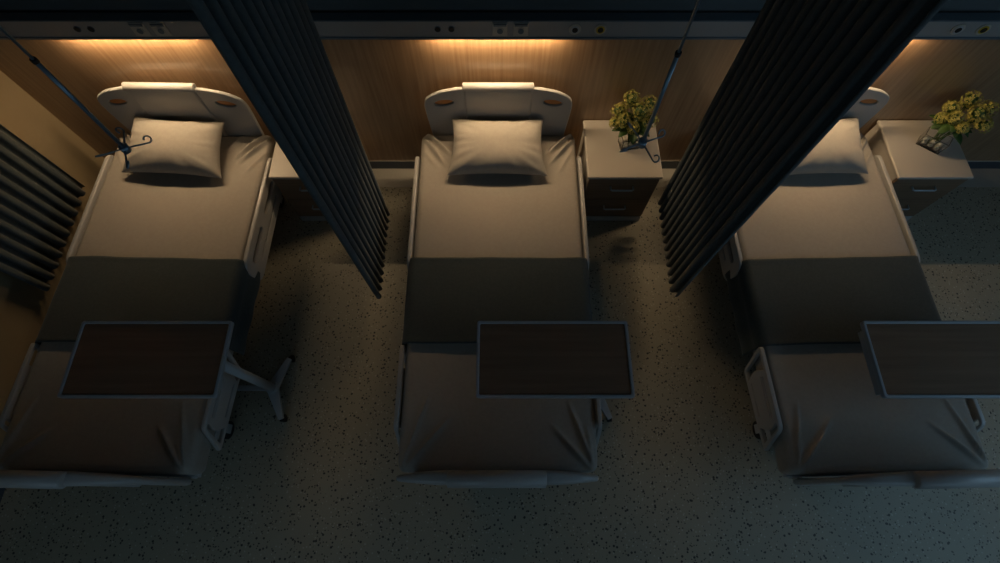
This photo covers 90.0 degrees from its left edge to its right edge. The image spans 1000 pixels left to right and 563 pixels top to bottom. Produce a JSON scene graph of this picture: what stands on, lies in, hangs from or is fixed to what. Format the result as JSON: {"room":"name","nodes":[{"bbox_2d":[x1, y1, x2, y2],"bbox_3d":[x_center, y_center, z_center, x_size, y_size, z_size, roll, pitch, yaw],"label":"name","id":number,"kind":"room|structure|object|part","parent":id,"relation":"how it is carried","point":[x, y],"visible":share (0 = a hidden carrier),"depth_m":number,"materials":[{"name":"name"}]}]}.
{"room":"hospital room","nodes":[
{"label":"hospital room","id":0,"kind":"room"},
{"bbox_2d":[0,70,104,446],"bbox_3d":[-2.790,0.402,1.279,0.100,3.300,4.050,0,67,0],"label":"wall","id":1,"kind":"structure","parent":0,"point":[24,306],"depth_m":2.92,"materials":[{"name":"paint"}]},
{"bbox_2d":[0,469,4,501],"bbox_3d":[-2.734,1.044,2.753,0.012,0.085,4.010,0,67,0],"label":"baseboard","id":2,"kind":"structure","parent":1,"relation":"attached to","point":[2,490],"depth_m":2.74,"materials":[{"name":"blue"}]},
{"bbox_2d":[0,187,999,562],"bbox_3d":[0.630,1.070,2.842,6.940,0.100,4.230,0,67,0],"label":"floor","id":3,"kind":"structure","parent":0,"point":[683,472],"depth_m":2.79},
{"bbox_2d":[0,82,283,488],"bbox_3d":[-1.902,0.020,2.751,1.007,0.882,2.069,1,67,0],"label":"hospital bed","id":4,"kind":"object","parent":3,"relation":"on","point":[50,441],"visible":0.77,"depth_m":2.77,"materials":[{"name":"white fabric"}]},
{"bbox_3d":[-2.407,0.581,2.571,0.022,0.224,0.494,1,67,0],"label":"foot rail","id":5,"kind":"part","parent":4,"relation":"part of","materials":[{"name":"grey plastic"}]},
{"bbox_3d":[-2.384,-0.393,2.990,0.023,0.222,0.760,1,67,0],"label":"head rail","id":6,"kind":"part","parent":4,"relation":"part of","materials":[{"name":"grey plastic"}]},
{"bbox_3d":[-1.924,0.886,2.241,0.854,0.552,0.056,1,67,0],"label":"footboard","id":7,"kind":"part","parent":4,"relation":"part of","materials":[{"name":"grey plastic"}]},
{"bbox_3d":[-1.927,0.876,2.212,0.380,0.493,0.048,1,67,0],"label":"panel","id":8,"kind":"part","parent":4,"relation":"part of","materials":[{"name":"grey plastic"}]},
{"bbox_2d":[35,256,259,355],"bbox_3d":[-1.904,0.131,2.744,1.020,0.209,0.492,1,67,0],"label":"blanket","id":9,"kind":"object","parent":4,"relation":"on","point":[89,288],"visible":0.89,"depth_m":2.67,"materials":[{"name":"fabric"}]},
{"bbox_2d":[122,116,223,178],"bbox_3d":[-1.912,-0.794,2.937,0.591,0.197,0.329,3,67,1],"label":"pillow","id":10,"kind":"object","parent":4,"relation":"on","point":[177,147],"visible":0.97,"depth_m":2.87,"materials":[{"name":"fabric"}]},
{"bbox_3d":[-1.880,-0.976,2.990,0.380,0.493,0.042,1,67,0],"label":"panel","id":11,"kind":"part","parent":4,"relation":"part of","materials":[{"name":"grey plastic"}]},
{"bbox_3d":[-1.880,-0.965,3.019,0.854,0.552,0.022,1,67,0],"label":"headboard","id":12,"kind":"part","parent":4,"relation":"part of","materials":[{"name":"grey plastic"}]},
{"bbox_3d":[-1.902,0.123,3.026,0.760,0.045,1.720,1,67,0],"label":"frame","id":13,"kind":"part","parent":4,"relation":"part of","materials":[{"name":"grey plastic"}]},
{"bbox_3d":[-1.423,0.601,2.563,0.022,0.224,0.494,1,67,0],"label":"foot rail","id":14,"kind":"part","parent":4,"relation":"part of","materials":[{"name":"grey plastic"}]},
{"bbox_3d":[-1.400,-0.373,2.981,0.023,0.222,0.760,1,67,0],"label":"head rail","id":15,"kind":"part","parent":4,"relation":"part of","materials":[{"name":"grey plastic"}]},
{"bbox_2d":[57,321,294,421],"bbox_3d":[-1.601,0.493,2.632,0.747,0.735,0.416,0,67,0],"label":"table","id":16,"kind":"object","parent":3,"relation":"on","point":[108,359],"visible":0.88,"depth_m":2.30,"materials":[{"name":"laminate"}]},
{"bbox_3d":[-1.620,0.356,2.305,0.710,0.026,0.360,0,67,0],"label":"edge frame","id":17,"kind":"part","parent":16,"relation":"part of","materials":[{"name":"grey"}]},
{"bbox_2d":[269,142,326,220],"bbox_3d":[-1.140,-0.693,3.248,0.445,0.515,0.454,0,67,0],"label":"nightstand","id":18,"kind":"object","parent":3,"relation":"on","point":[282,172],"visible":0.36,"depth_m":3.04,"materials":[{"name":"beige laminate"}]},
{"bbox_3d":[-1.140,-0.570,3.062,0.417,0.211,0.016,0,67,0],"label":"drawer","id":19,"kind":"part","parent":18,"relation":"part of","materials":[{"name":"laminate"}]},
{"bbox_3d":[-1.140,-0.486,3.261,0.417,0.210,0.016,0,67,0],"label":"drawer","id":20,"kind":"part","parent":18,"relation":"part of","materials":[{"name":"laminate"}]},
{"bbox_2d":[394,82,601,487],"bbox_3d":[-0.010,0.020,2.751,1.007,0.882,2.069,0,67,0],"label":"hospital bed","id":21,"kind":"object","parent":3,"relation":"on","point":[450,436],"visible":0.7,"depth_m":2.74,"materials":[{"name":"white fabric"}]},
{"bbox_3d":[-0.502,0.591,2.567,0.022,0.224,0.494,0,67,0],"label":"foot rail","id":22,"kind":"part","parent":21,"relation":"part of","materials":[{"name":"grey plastic"}]},
{"bbox_3d":[-0.502,-0.383,2.986,0.023,0.222,0.760,0,67,0],"label":"head rail","id":23,"kind":"part","parent":21,"relation":"part of","materials":[{"name":"grey plastic"}]},
{"bbox_2d":[402,257,591,349],"bbox_3d":[-0.010,0.131,2.744,1.020,0.210,0.489,0,67,0],"label":"blanket","id":24,"kind":"object","parent":21,"relation":"on","point":[446,297],"visible":0.8,"depth_m":2.66,"materials":[{"name":"fabric"}]},
{"bbox_2d":[447,119,547,175],"bbox_3d":[-0.015,-0.794,2.937,0.592,0.197,0.329,0,67,0],"label":"pillow","id":25,"kind":"object","parent":21,"relation":"on","point":[480,146],"visible":1,"depth_m":2.87,"materials":[{"name":"fabric"}]},
{"bbox_3d":[-0.010,0.886,2.241,0.854,0.552,0.056,0,67,0],"label":"footboard","id":26,"kind":"part","parent":21,"relation":"part of","materials":[{"name":"grey plastic"}]},
{"bbox_3d":[-0.010,-0.966,3.019,0.854,0.552,0.022,0,67,0],"label":"headboard","id":27,"kind":"part","parent":21,"relation":"part of","materials":[{"name":"grey plastic"}]},
{"bbox_3d":[-0.010,-0.976,2.990,0.380,0.493,0.042,0,67,0],"label":"panel","id":28,"kind":"part","parent":21,"relation":"part of","materials":[{"name":"grey plastic"}]},
{"bbox_3d":[0.482,-0.383,2.986,0.023,0.222,0.760,0,67,0],"label":"head rail","id":29,"kind":"part","parent":21,"relation":"part of","materials":[{"name":"grey plastic"}]},
{"bbox_3d":[0.482,0.591,2.567,0.022,0.224,0.494,0,67,0],"label":"foot rail","id":30,"kind":"part","parent":21,"relation":"part of","materials":[{"name":"grey plastic"}]},
{"bbox_2d":[476,321,634,421],"bbox_3d":[0.266,0.493,2.632,0.747,0.735,0.416,0,67,0],"label":"table","id":31,"kind":"object","parent":3,"relation":"on","point":[515,359],"visible":0.94,"depth_m":2.30,"materials":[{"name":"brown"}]},
{"bbox_2d":[576,120,662,220],"bbox_3d":[0.738,-0.693,3.248,0.445,0.515,0.454,0,67,0],"label":"base cabinet","id":32,"kind":"object","parent":3,"relation":"on","point":[618,186],"visible":0.74,"depth_m":3.03,"materials":[{"name":"beige laminate"}]},
{"bbox_3d":[0.738,-0.476,3.224,0.147,0.011,0.036,0,67,0],"label":"handle","id":33,"kind":"part","parent":32,"relation":"part of","materials":[{"name":"silver metal"}]},
{"bbox_3d":[0.738,-0.486,3.261,0.417,0.210,0.016,0,67,0],"label":"drawer","id":34,"kind":"part","parent":32,"relation":"part of","materials":[{"name":"laminate"}]},
{"bbox_3d":[0.738,-0.570,3.062,0.417,0.211,0.016,0,67,0],"label":"drawer","id":35,"kind":"part","parent":32,"relation":"part of","materials":[{"name":"laminate"}]},
{"bbox_3d":[0.738,-0.560,3.024,0.147,0.011,0.036,0,67,0],"label":"handle","id":36,"kind":"part","parent":32,"relation":"part of","materials":[{"name":"silver metal"}]},
{"bbox_2d":[618,133,642,149],"bbox_3d":[0.785,-0.844,2.986,0.139,0.085,0.076,-9,68,-4],"label":"glass vase","id":37,"kind":"object","parent":32,"relation":"on","point":[622,144],"visible":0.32,"depth_m":2.98,"materials":[{"name":"white"}]},
{"bbox_2d":[609,89,658,144],"bbox_3d":[0.763,-0.935,2.886,0.285,0.292,0.265,-9,68,-4],"label":"flower bouquet","id":38,"kind":"object","parent":37,"relation":"in","point":[640,118],"visible":0.95,"depth_m":2.83,"materials":[{"name":"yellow plant"}]},
{"bbox_3d":[0.770,-0.922,2.915,0.173,0.229,0.148,24,69,10],"label":"stem","id":39,"kind":"part","parent":38,"relation":"part of","materials":[{"name":"green plant"}]},
{"bbox_2d":[718,87,999,488],"bbox_3d":[1.825,0.020,2.751,1.007,0.882,2.069,-1,67,0],"label":"hospital bed","id":40,"kind":"object","parent":3,"relation":"on","point":[819,409],"visible":0.56,"depth_m":2.50,"materials":[{"name":"white fabric"}]},
{"bbox_3d":[1.323,-0.373,2.981,0.023,0.222,0.760,-1,67,0],"label":"head rail","id":41,"kind":"part","parent":40,"relation":"part of","materials":[{"name":"grey plastic"}]},
{"bbox_3d":[1.346,0.601,2.563,0.022,0.224,0.494,-1,67,0],"label":"foot rail","id":42,"kind":"part","parent":40,"relation":"part of","materials":[{"name":"grey plastic"}]},
{"bbox_3d":[1.825,0.123,3.026,0.760,0.045,1.720,-1,67,0],"label":"frame","id":43,"kind":"part","parent":40,"relation":"part of","materials":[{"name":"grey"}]},
{"bbox_2d":[790,118,868,174],"bbox_3d":[1.858,-0.795,2.937,0.591,0.198,0.329,-1,67,-1],"label":"pillow","id":44,"kind":"object","parent":40,"relation":"on","point":[840,150],"visible":0.53,"depth_m":2.87,"materials":[{"name":"fabric"}]},
{"bbox_2d":[725,255,941,354],"bbox_3d":[1.827,0.132,2.744,1.020,0.209,0.491,-1,67,0],"label":"blanket","id":45,"kind":"object","parent":40,"relation":"on","point":[784,301],"visible":0.84,"depth_m":2.66,"materials":[{"name":"fabric"}]},
{"bbox_3d":[1.844,0.877,2.212,0.380,0.493,0.048,-1,67,0],"label":"panel","id":46,"kind":"part","parent":40,"relation":"part of","materials":[{"name":"grey plastic"}]},
{"bbox_3d":[1.803,-0.965,3.019,0.854,0.552,0.022,-1,67,0],"label":"headboard","id":47,"kind":"part","parent":40,"relation":"part of","materials":[{"name":"grey plastic"}]},
{"bbox_3d":[1.847,0.886,2.241,0.854,0.552,0.056,-1,67,0],"label":"footboard","id":48,"kind":"part","parent":40,"relation":"part of","materials":[{"name":"grey plastic"}]},
{"bbox_3d":[2.307,-0.393,2.990,0.023,0.222,0.760,-1,67,0],"label":"head rail","id":49,"kind":"part","parent":40,"relation":"part of","materials":[{"name":"grey plastic"}]},
{"bbox_3d":[2.330,0.581,2.571,0.022,0.224,0.494,-1,67,0],"label":"foot rail","id":50,"kind":"part","parent":40,"relation":"part of","materials":[{"name":"grey plastic"}]},
{"bbox_2d":[865,120,973,220],"bbox_3d":[2.565,-0.693,3.248,0.445,0.515,0.454,0,67,0],"label":"bedside table","id":51,"kind":"object","parent":3,"relation":"on","point":[919,177],"visible":0.59,"depth_m":3.02,"materials":[{"name":"beige laminate"}]},
{"bbox_3d":[2.565,-0.486,3.261,0.417,0.210,0.016,0,67,0],"label":"drawer","id":52,"kind":"part","parent":51,"relation":"part of","materials":[{"name":"laminate"}]},
{"bbox_3d":[2.565,-0.560,3.024,0.147,0.011,0.036,0,67,0],"label":"handle","id":53,"kind":"part","parent":51,"relation":"part of","materials":[{"name":"silver metal"}]},
{"bbox_3d":[2.565,-0.570,3.062,0.417,0.211,0.016,0,67,0],"label":"drawer","id":54,"kind":"part","parent":51,"relation":"part of","materials":[{"name":"laminate"}]},
{"bbox_2d":[916,126,952,154],"bbox_3d":[2.590,-0.839,2.984,0.138,0.085,0.076,36,72,14],"label":"glass vase","id":55,"kind":"object","parent":51,"relation":"on","point":[926,140],"visible":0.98,"depth_m":2.97,"materials":[{"name":"white"}]},
{"bbox_2d":[929,89,999,144],"bbox_3d":[2.654,-0.923,2.883,0.285,0.289,0.270,11,68,5],"label":"flower bouquet","id":56,"kind":"object","parent":55,"relation":"in","point":[950,122],"visible":1,"depth_m":2.83,"materials":[{"name":"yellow plant"}]},
{"bbox_3d":[2.649,-0.919,2.913,0.186,0.230,0.154,11,68,5],"label":"stem","id":57,"kind":"part","parent":56,"relation":"part of","materials":[{"name":"green"}]},
{"bbox_2d":[858,321,999,397],"bbox_3d":[2.087,0.493,2.632,0.747,0.735,0.416,0,67,0],"label":"table","id":58,"kind":"object","parent":3,"relation":"on","point":[904,359],"visible":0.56,"depth_m":2.30,"materials":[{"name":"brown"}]},
{"bbox_3d":[2.055,0.377,2.330,0.675,0.035,0.300,0,67,0],"label":"support arm","id":59,"kind":"part","parent":58,"relation":"part of","materials":[{"name":"grey metal"}]},
{"bbox_2d":[0,0,999,12],"bbox_3d":[0.630,-1.511,2.083,6.940,3.300,0.100,0,67,0],"label":"wall","id":60,"kind":"structure","parent":0,"point":[6,6],"depth_m":2.40,"materials":[{"name":"grey"}]},
{"bbox_2d":[0,40,999,160],"bbox_3d":[0.630,-1.073,2.970,6.740,1.135,0.020,0,67,0],"label":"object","id":61,"kind":"structure","parent":60,"relation":"attached to","point":[384,85],"depth_m":2.78,"materials":[{"name":"brown wood"}]},
{"bbox_2d":[0,13,999,39],"bbox_3d":[0.630,-1.250,2.450,6.734,0.110,0.056,0,67,0],"label":"bedhead service panel","id":62,"kind":"object","parent":60,"relation":"attached to","point":[21,26],"visible":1,"depth_m":2.42,"materials":[{"name":"grey metal"}]},
{"bbox_2d":[73,26,80,31],"bbox_3d":[-2.059,-1.228,2.435,0.032,0.032,0.005,0,67,0],"label":"socket","id":63,"kind":"object","parent":62,"relation":"attached to","point":[75,28],"visible":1,"depth_m":2.43,"materials":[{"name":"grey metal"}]},
{"bbox_2d":[87,26,94,31],"bbox_3d":[-1.992,-1.228,2.435,0.032,0.032,0.005,0,67,0],"label":"socket","id":64,"kind":"object","parent":62,"relation":"attached to","point":[89,28],"visible":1,"depth_m":2.43,"materials":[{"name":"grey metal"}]},
{"bbox_2d":[127,23,151,35],"bbox_3d":[-1.755,-1.225,2.434,0.074,0.074,0.011,0,67,0],"label":"power outlet","id":65,"kind":"object","parent":62,"relation":"attached to","point":[139,29],"visible":1,"depth_m":2.43,"materials":[{"name":"beige plastic"}]},
{"bbox_2d":[148,23,172,35],"bbox_3d":[-1.653,-1.225,2.434,0.074,0.074,0.011,0,67,0],"label":"power outlet","id":66,"kind":"object","parent":62,"relation":"attached to","point":[160,29],"visible":1,"depth_m":2.43,"materials":[{"name":"beige plastic"}]},
{"bbox_2d":[434,26,440,31],"bbox_3d":[-0.304,-1.228,2.435,0.032,0.032,0.005,0,67,0],"label":"socket","id":67,"kind":"object","parent":62,"relation":"attached to","point":[437,28],"visible":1,"depth_m":2.43,"materials":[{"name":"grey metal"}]},
{"bbox_2d":[448,26,454,31],"bbox_3d":[-0.237,-1.228,2.435,0.032,0.032,0.005,0,67,0],"label":"socket","id":68,"kind":"object","parent":62,"relation":"attached to","point":[451,28],"visible":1,"depth_m":2.43,"materials":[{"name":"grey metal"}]},
{"bbox_2d":[492,23,507,35],"bbox_3d":[0.000,-1.225,2.434,0.074,0.074,0.011,0,67,0],"label":"power outlet","id":69,"kind":"object","parent":62,"relation":"attached to","point":[498,29],"visible":1,"depth_m":2.43,"materials":[{"name":"beige plastic"}]},
{"bbox_3d":[0.630,-1.270,2.403,6.734,0.008,0.056,0,67,0],"label":"trim","id":70,"kind":"part","parent":62,"relation":"part of","materials":[{"name":"grey metal"}]},
{"bbox_3d":[0.630,-1.210,2.485,6.734,0.014,0.008,0,67,0],"label":"trim","id":71,"kind":"part","parent":62,"relation":"part of","materials":[{"name":"grey metal"}]},
{"bbox_2d":[513,23,528,35],"bbox_3d":[0.102,-1.225,2.434,0.074,0.074,0.011,0,67,0],"label":"power outlet","id":72,"kind":"object","parent":62,"relation":"attached to","point":[519,29],"visible":1,"depth_m":2.43,"materials":[{"name":"beige plastic"}]},
{"bbox_2d":[569,24,580,34],"bbox_3d":[0.365,-1.226,2.434,0.058,0.058,0.010,0,67,0],"label":"outlet","id":73,"kind":"object","parent":62,"relation":"attached to","point":[574,29],"visible":1,"depth_m":2.43,"materials":[{"name":"beige plastic"}]},
{"bbox_2d":[594,24,606,34],"bbox_3d":[0.489,-1.226,2.434,0.058,0.058,0.010,0,67,0],"label":"outlet","id":74,"kind":"object","parent":62,"relation":"attached to","point":[600,29],"visible":1,"depth_m":2.43,"materials":[{"name":"beige plastic"}]},
{"bbox_2d":[950,24,965,34],"bbox_3d":[2.230,-1.226,2.434,0.058,0.058,0.010,0,67,0],"label":"outlet","id":75,"kind":"object","parent":62,"relation":"attached to","point":[959,28],"visible":1,"depth_m":2.43,"materials":[{"name":"beige plastic"}]},
{"bbox_2d":[975,24,991,34],"bbox_3d":[2.354,-1.226,2.434,0.058,0.058,0.010,0,67,0],"label":"outlet","id":76,"kind":"object","parent":62,"relation":"attached to","point":[983,29],"visible":1,"depth_m":2.43,"materials":[{"name":"beige plastic"}]},
{"bbox_2d":[369,161,999,161],"bbox_3d":[0.630,-0.850,3.498,6.740,0.010,0.023,0,67,0],"label":"trim","id":77,"kind":"structure","parent":60,"relation":"attached to","point":[369,161],"depth_m":3.49,"materials":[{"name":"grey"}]},
{"bbox_2d":[370,162,999,168],"bbox_3d":[0.630,-0.833,3.542,6.740,0.085,0.020,0,67,0],"label":"baseboard","id":78,"kind":"structure","parent":60,"relation":"attached to","point":[375,165],"depth_m":3.54,"materials":[{"name":"blue"}]},
{"bbox_2d":[372,169,999,186],"bbox_3d":[0.630,-0.736,3.546,6.740,0.002,0.155,0,67,0],"label":"trim","id":79,"kind":"structure","parent":60,"relation":"attached to","point":[384,177],"depth_m":3.54,"materials":[{"name":"grey plastic"}]},
{"bbox_3d":[0.630,-0.247,-0.292,6.940,0.100,4.230,0,67,0],"label":"ceiling","id":80,"kind":"structure","parent":0,"visible":0},
{"bbox_2d":[0,124,85,290],"bbox_3d":[-2.654,-0.862,1.665,0.047,3.029,1.320,0,67,0],"label":"curtain","id":81,"kind":"object","parent":80,"relation":"hanging from","point":[38,198],"visible":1,"depth_m":2.83,"materials":[{"name":"fabric"}]},
{"bbox_2d":[0,25,151,168],"bbox_3d":[-1.332,-0.821,0.999,0.239,1.825,0.147,18,68,8],"label":"hanger","id":82,"kind":"object","parent":80,"relation":"hanging from","point":[123,147],"visible":1,"depth_m":1.64,"materials":[{"name":"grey metal"}]},
{"bbox_3d":[-1.300,-0.893,0.800,0.109,1.390,0.009,18,68,8],"label":"extension rod","id":83,"kind":"part","parent":82,"relation":"part of","materials":[{"name":"blue metal"}]},
{"bbox_2d":[187,0,389,298],"bbox_3d":[-0.723,-0.773,1.646,0.061,3.064,1.208,0,67,0],"label":"curtain","id":84,"kind":"object","parent":80,"relation":"hanging from","point":[275,51],"visible":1,"depth_m":1.81,"materials":[{"name":"fabric"}]},
{"bbox_2d":[619,0,700,162],"bbox_3d":[0.525,-0.859,1.015,0.147,1.822,0.147,17,68,7],"label":"hanger","id":85,"kind":"object","parent":80,"relation":"hanging from","point":[642,142],"visible":1,"depth_m":1.64,"materials":[{"name":"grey metal"}]},
{"bbox_3d":[0.513,-0.929,0.818,0.009,1.393,0.029,43,73,16],"label":"extension rod","id":86,"kind":"part","parent":85,"relation":"part of","materials":[{"name":"blue metal"}]},
{"bbox_2d":[658,0,947,296],"bbox_3d":[1.030,-0.805,1.659,0.063,3.064,1.250,0,67,0],"label":"curtain","id":87,"kind":"object","parent":80,"relation":"hanging from","point":[801,66],"visible":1,"depth_m":1.86,"materials":[{"name":"fabric"}]}
]}

